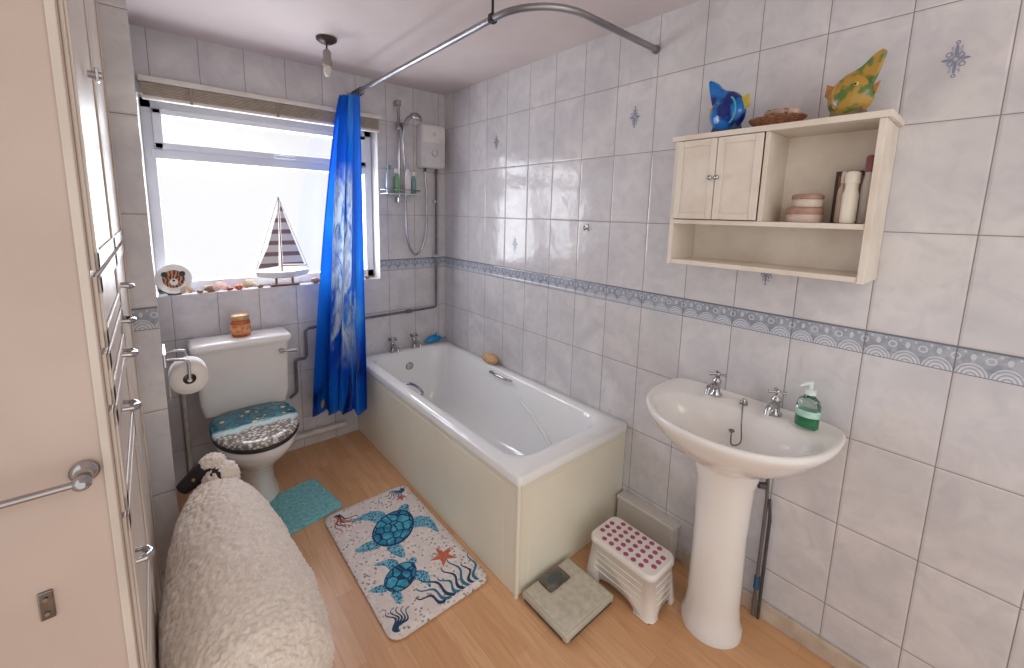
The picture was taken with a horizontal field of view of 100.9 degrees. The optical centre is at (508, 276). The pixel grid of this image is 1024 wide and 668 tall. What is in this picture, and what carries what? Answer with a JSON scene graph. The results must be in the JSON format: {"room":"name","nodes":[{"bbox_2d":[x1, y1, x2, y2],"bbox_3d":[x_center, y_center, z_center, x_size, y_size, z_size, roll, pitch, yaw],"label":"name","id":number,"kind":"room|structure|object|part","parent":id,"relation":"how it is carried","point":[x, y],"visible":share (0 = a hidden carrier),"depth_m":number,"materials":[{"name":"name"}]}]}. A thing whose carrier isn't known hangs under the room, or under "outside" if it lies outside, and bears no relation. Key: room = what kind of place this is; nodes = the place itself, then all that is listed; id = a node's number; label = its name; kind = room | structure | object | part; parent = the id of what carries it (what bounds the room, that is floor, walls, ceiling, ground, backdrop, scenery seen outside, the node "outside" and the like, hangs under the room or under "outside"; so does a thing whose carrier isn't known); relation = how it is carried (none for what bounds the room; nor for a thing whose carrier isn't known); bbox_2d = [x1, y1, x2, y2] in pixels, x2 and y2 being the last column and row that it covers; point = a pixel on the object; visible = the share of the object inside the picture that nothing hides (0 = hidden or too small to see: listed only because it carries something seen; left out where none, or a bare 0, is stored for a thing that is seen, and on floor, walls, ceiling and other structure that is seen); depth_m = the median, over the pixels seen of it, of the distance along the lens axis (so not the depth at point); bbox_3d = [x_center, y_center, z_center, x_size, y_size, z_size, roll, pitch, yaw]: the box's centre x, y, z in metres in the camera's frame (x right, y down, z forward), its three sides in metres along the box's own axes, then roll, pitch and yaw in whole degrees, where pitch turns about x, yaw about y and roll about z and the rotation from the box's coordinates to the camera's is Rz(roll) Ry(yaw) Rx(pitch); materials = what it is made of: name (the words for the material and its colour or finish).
{"room":"bathroom","nodes":[
{"label":"bathroom","id":0,"kind":"room"},
{"bbox_2d":[97,0,178,587],"bbox_3d":[-1.895,0.071,1.577,0.890,2.362,1.130,-6,11,-40],"label":"wall","id":1,"kind":"structure","parent":0,"point":[113,14],"depth_m":1.39,"materials":[{"name":"tile"}]},
{"bbox_2d":[161,344,208,396],"bbox_3d":[-1.211,0.349,1.588,0.128,0.180,0.155,-6,11,-40],"label":"toilet roll holder","id":2,"kind":"object","parent":1,"relation":"attached to","point":[195,370],"visible":1,"depth_m":1.55,"materials":[{"name":"paper"}]},
{"bbox_2d":[129,24,443,485],"bbox_3d":[-1.206,-0.091,2.766,1.710,2.362,0.180,-6,11,-40],"label":"wall","id":3,"kind":"structure","parent":0,"point":[402,280],"depth_m":2.65,"materials":[{"name":"tile"}]},
{"bbox_2d":[155,264,191,294],"bbox_3d":[-1.771,0.015,2.235,0.156,0.162,0.052,-6,11,-40],"label":"plate","id":4,"kind":"object","parent":3,"relation":"on","point":[171,278],"visible":0.96,"depth_m":2.22,"materials":[{"name":"ceramic"}]},
{"bbox_2d":[138,97,373,292],"bbox_3d":[-1.404,-0.448,2.560,1.188,0.996,0.105,-6,11,-40],"label":"window","id":5,"kind":"structure","parent":3,"relation":"in","point":[151,112],"depth_m":2.36,"materials":[{"name":"plastic"}]},
{"bbox_2d":[137,74,380,132],"bbox_3d":[-1.300,-0.948,2.387,1.195,0.105,0.048,-6,11,-40],"label":"blind","id":6,"kind":"object","parent":5,"relation":"attached to","point":[153,88],"visible":0.99,"depth_m":2.25,"materials":[{"name":"beige fabric"}]},
{"bbox_2d":[181,394,346,470],"bbox_3d":[-1.419,0.817,2.553,0.851,0.619,0.040,-6,11,-40],"label":"pipe","id":7,"kind":"object","parent":3,"relation":"attached to","point":[338,425],"visible":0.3,"depth_m":2.31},
{"bbox_2d":[180,275,369,293],"bbox_3d":[-1.344,0.029,2.568,1.034,0.060,0.074,-6,11,-40],"label":"seashells","id":8,"kind":"object","parent":3,"relation":"on","point":[246,283],"visible":0.75,"depth_m":2.36},
{"bbox_2d":[256,197,308,286],"bbox_3d":[-1.369,-0.209,2.548,0.292,0.531,0.056,-6,11,-40],"label":"model sailboat","id":9,"kind":"object","parent":3,"relation":"on","point":[289,251],"visible":1,"depth_m":2.55,"materials":[{"name":"paint"}]},
{"bbox_2d":[289,175,437,398],"bbox_3d":[-0.938,0.005,2.848,1.062,1.419,0.044,-6,11,-41],"label":"pipe","id":10,"kind":"object","parent":3,"relation":"attached to","point":[435,201],"visible":0.97,"depth_m":3.07,"materials":[{"name":"grey metal"}]},
{"bbox_2d":[379,99,427,255],"bbox_3d":[-0.670,-0.650,2.864,0.340,1.042,0.217,-6,11,-40],"label":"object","id":11,"kind":"object","parent":3,"relation":"attached to","point":[399,126],"visible":0.98,"depth_m":2.85,"materials":[{"name":"silver metal"}]},
{"bbox_2d":[386,165,415,193],"bbox_3d":[-0.721,-0.655,2.845,0.216,0.189,0.038,-5,11,-37],"label":"bottles","id":12,"kind":"object","parent":11,"relation":"on","point":[391,183],"visible":1,"depth_m":2.82},
{"bbox_2d":[417,123,444,174],"bbox_3d":[-0.546,-0.895,2.997,0.190,0.335,0.110,-6,11,-40],"label":"shower","id":13,"kind":"object","parent":3,"relation":"attached to","point":[430,138],"visible":1,"depth_m":2.95,"materials":[{"name":"white plastic"}]},
{"bbox_2d":[312,94,366,416],"bbox_3d":[-1.018,-0.102,2.514,0.347,1.933,0.249,-6,11,-40],"label":"shower curtain","id":14,"kind":"object","parent":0,"point":[340,370],"depth_m":2.57,"materials":[{"name":"fabric"}]},
{"bbox_2d":[126,0,699,94],"bbox_3d":[-0.354,-1.056,1.024,2.720,0.100,3.700,-6,11,-40],"label":"ceiling","id":15,"kind":"structure","parent":0,"point":[374,38],"depth_m":1.97,"materials":[{"name":"paint"}]},
{"bbox_2d":[316,34,336,76],"bbox_3d":[-0.903,-1.086,2.101,0.096,0.181,0.096,-6,11,-40],"label":"holder","id":16,"kind":"object","parent":15,"relation":"hanging from","point":[324,39],"visible":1,"depth_m":2.08,"materials":[{"name":"plastic"}]},
{"bbox_2d":[346,0,660,95],"bbox_3d":[-0.314,-1.062,1.967,1.867,0.162,0.595,6,10,28],"label":"shower curtain rod","id":17,"kind":"object","parent":15,"relation":"hanging from","point":[492,18],"visible":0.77,"depth_m":1.60,"materials":[{"name":"silver metal"}]},
{"bbox_3d":[-0.314,-1.062,1.966,1.867,0.162,0.595,6,10,28],"label":"rail","id":18,"kind":"part","parent":17,"relation":"part of","materials":[{"name":"metal"}]},
{"bbox_2d":[176,430,833,667],"bbox_3d":[-0.409,1.378,1.388,2.720,0.100,3.700,-6,11,-40],"label":"floor","id":19,"kind":"structure","parent":0,"point":[488,627],"depth_m":1.57,"materials":[{"name":"brown wood"}]},
{"bbox_2d":[0,0,162,667],"bbox_3d":[-1.254,0.203,0.795,0.852,2.360,0.906,-6,11,-40],"label":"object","id":20,"kind":"object","parent":19,"relation":"on","point":[81,581],"visible":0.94,"depth_m":0.67,"materials":[{"name":"paint"}]},
{"bbox_2d":[0,460,100,508],"bbox_3d":[-0.874,0.343,0.518,0.538,0.038,0.052,-6,11,-40],"label":"towel rail","id":21,"kind":"object","parent":20,"relation":"attached to","point":[82,474],"visible":1,"depth_m":0.66,"materials":[{"name":"silver metal"}]},
{"bbox_2d":[187,326,298,501],"bbox_3d":[-1.329,0.762,2.221,0.486,0.829,0.682,-6,11,-40],"label":"toilet","id":22,"kind":"object","parent":19,"relation":"on","point":[247,385],"visible":0.95,"depth_m":2.21,"materials":[{"name":"ceramic"}]},
{"bbox_2d":[230,313,250,336],"bbox_3d":[-1.470,0.264,2.317,0.096,0.120,0.096,-6,11,-40],"label":"candle jar","id":23,"kind":"object","parent":22,"relation":"on","point":[240,325],"visible":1,"depth_m":2.28,"materials":[{"name":"orange glass"}]},
{"bbox_2d":[158,452,335,667],"bbox_3d":[-0.837,1.016,1.314,0.372,0.630,0.982,-6,11,-40],"label":"footstool","id":24,"kind":"object","parent":19,"relation":"on","point":[238,591],"visible":1,"depth_m":1.12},
{"bbox_2d":[269,479,341,534],"bbox_3d":[-1.093,1.186,2.177,0.336,0.015,0.336,9,11,40],"label":"mat","id":25,"kind":"object","parent":19,"relation":"on","point":[308,502],"visible":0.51,"depth_m":2.18,"materials":[{"name":"teal fabric"}]},
{"bbox_2d":[325,486,486,639],"bbox_3d":[-0.499,1.236,1.939,0.444,0.013,0.802,-6,11,-40],"label":"bath mat","id":26,"kind":"object","parent":19,"relation":"on","point":[409,569],"visible":1,"depth_m":1.86,"materials":[{"name":"fabric"}]},
{"bbox_2d":[358,340,626,599],"bbox_3d":[-0.239,0.893,2.509,0.708,0.535,1.698,-6,11,-40],"label":"bathtub","id":27,"kind":"object","parent":19,"relation":"on","point":[524,471],"visible":0.97,"depth_m":2.06,"materials":[{"name":"plastic"}]},
{"bbox_2d":[425,332,446,342],"bbox_3d":[-0.548,0.463,3.228,0.186,0.075,0.071,-6,11,-40],"label":"toy dolphin","id":28,"kind":"object","parent":27,"relation":"on","point":[432,338],"visible":1,"depth_m":3.20,"materials":[{"name":"blue plastic"}]},
{"bbox_2d":[482,353,497,364],"bbox_3d":[-0.124,0.547,2.813,0.071,0.064,0.149,-6,11,-40],"label":"sponge","id":29,"kind":"object","parent":27,"relation":"on","point":[489,358],"visible":1,"depth_m":2.78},
{"bbox_2d":[522,558,612,642],"bbox_3d":[0.234,1.267,1.680,0.280,0.060,0.246,-6,11,-40],"label":"bathroom scale","id":30,"kind":"object","parent":19,"relation":"on","point":[566,598],"visible":1,"depth_m":1.65,"materials":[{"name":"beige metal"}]},
{"bbox_2d":[586,517,673,624],"bbox_3d":[0.504,1.195,1.758,0.196,0.194,0.326,-6,11,-40],"label":"step stool","id":31,"kind":"object","parent":19,"relation":"on","point":[622,556],"visible":1,"depth_m":1.69,"materials":[{"name":"white plastic"}]},
{"bbox_2d":[646,378,845,649],"bbox_3d":[0.746,0.902,1.526,0.454,0.851,0.606,-6,11,-40],"label":"basin","id":32,"kind":"object","parent":19,"relation":"on","point":[698,423],"visible":0.99,"depth_m":1.49,"materials":[{"name":"ceramic"}]},
{"bbox_2d":[751,479,771,619],"bbox_3d":[0.942,0.974,1.585,0.064,0.700,0.035,-1,9,-13],"label":"pipes","id":33,"kind":"object","parent":32,"relation":"attached to","point":[761,485],"visible":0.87,"depth_m":1.59,"materials":[{"name":"grey metal"}]},
{"bbox_2d":[794,381,820,430],"bbox_3d":[0.982,0.419,1.387,0.070,0.157,0.055,5,9,25],"label":"soap dispenser","id":34,"kind":"object","parent":32,"relation":"on","point":[808,407],"visible":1,"depth_m":1.37,"materials":[{"name":"green plastic"}]},
{"bbox_2d":[444,0,1023,667],"bbox_3d":[0.614,0.060,2.036,0.120,2.362,3.700,-6,11,-40],"label":"wall","id":35,"kind":"structure","parent":0,"point":[903,548],"depth_m":1.44,"materials":[{"name":"tile"}]},
{"bbox_2d":[583,224,588,230],"bbox_3d":[0.389,-0.247,2.151,0.028,0.035,0.020,-6,11,-40],"label":"wall hook","id":36,"kind":"object","parent":35,"relation":"attached to","point":[586,226],"visible":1,"depth_m":2.15,"materials":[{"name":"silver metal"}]},
{"bbox_2d":[617,490,680,558],"bbox_3d":[0.646,1.170,1.985,0.067,0.183,0.298,-6,11,-40],"label":"trim","id":37,"kind":"structure","parent":35,"relation":"attached to","point":[644,517],"depth_m":1.95,"materials":[{"name":"white paint"}]},
{"bbox_2d":[494,40,970,284],"bbox_3d":[0.560,-0.404,1.949,0.001,0.728,2.060,-6,11,-40],"label":"tile motifs","id":38,"kind":"structure","parent":35,"relation":"attached to","point":[957,53],"depth_m":1.15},
{"bbox_2d":[681,549,868,667],"bbox_3d":[1.248,1.340,1.323,0.017,0.070,1.480,-6,11,-40],"label":"baseboard","id":39,"kind":"structure","parent":35,"relation":"attached to","point":[834,656],"depth_m":1.54,"materials":[{"name":"paint"}]},
{"bbox_2d":[667,109,904,284],"bbox_3d":[0.868,-0.254,1.432,0.210,0.472,0.620,-6,11,-40],"label":"upper cabinet","id":40,"kind":"object","parent":35,"relation":"attached to","point":[732,190],"visible":1,"depth_m":1.41,"materials":[{"name":"beige paint"}]},
{"bbox_2d":[709,81,749,131],"bbox_3d":[0.780,-0.607,1.506,0.072,0.199,0.152,-6,11,-40],"label":"fish ornament","id":41,"kind":"object","parent":40,"relation":"on","point":[728,111],"visible":0.99,"depth_m":1.48,"materials":[{"name":"ceramic"}]},
{"bbox_2d":[748,108,806,126],"bbox_3d":[0.882,-0.519,1.393,0.120,0.062,0.169,-6,11,-40],"label":"basket","id":42,"kind":"object","parent":40,"relation":"on","point":[775,116],"visible":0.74,"depth_m":1.35,"materials":[{"name":"wicker"}]},
{"bbox_2d":[785,194,824,222],"bbox_3d":[0.947,-0.217,1.353,0.100,0.087,0.100,-6,11,-40],"label":"jars","id":43,"kind":"object","parent":40,"relation":"in","point":[804,207],"visible":1,"depth_m":1.31},
{"bbox_2d":[830,170,864,222],"bbox_3d":[1.069,-0.246,1.313,0.015,0.159,0.100,-6,11,-40],"label":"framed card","id":44,"kind":"object","parent":40,"relation":"in","point":[838,174],"visible":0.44,"depth_m":1.33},
{"bbox_2d":[833,155,874,223],"bbox_3d":[1.029,-0.256,1.243,0.088,0.199,0.092,5,9,23],"label":"bottles","id":45,"kind":"object","parent":40,"relation":"in","point":[847,198],"visible":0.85,"depth_m":1.24},
{"bbox_2d":[825,49,886,116],"bbox_3d":[1.007,-0.551,1.239,0.064,0.177,0.136,-2,9,-23],"label":"fish ornament","id":46,"kind":"object","parent":40,"relation":"on","point":[854,93],"visible":0.98,"depth_m":1.21,"materials":[{"name":"ceramic"}]}
]}

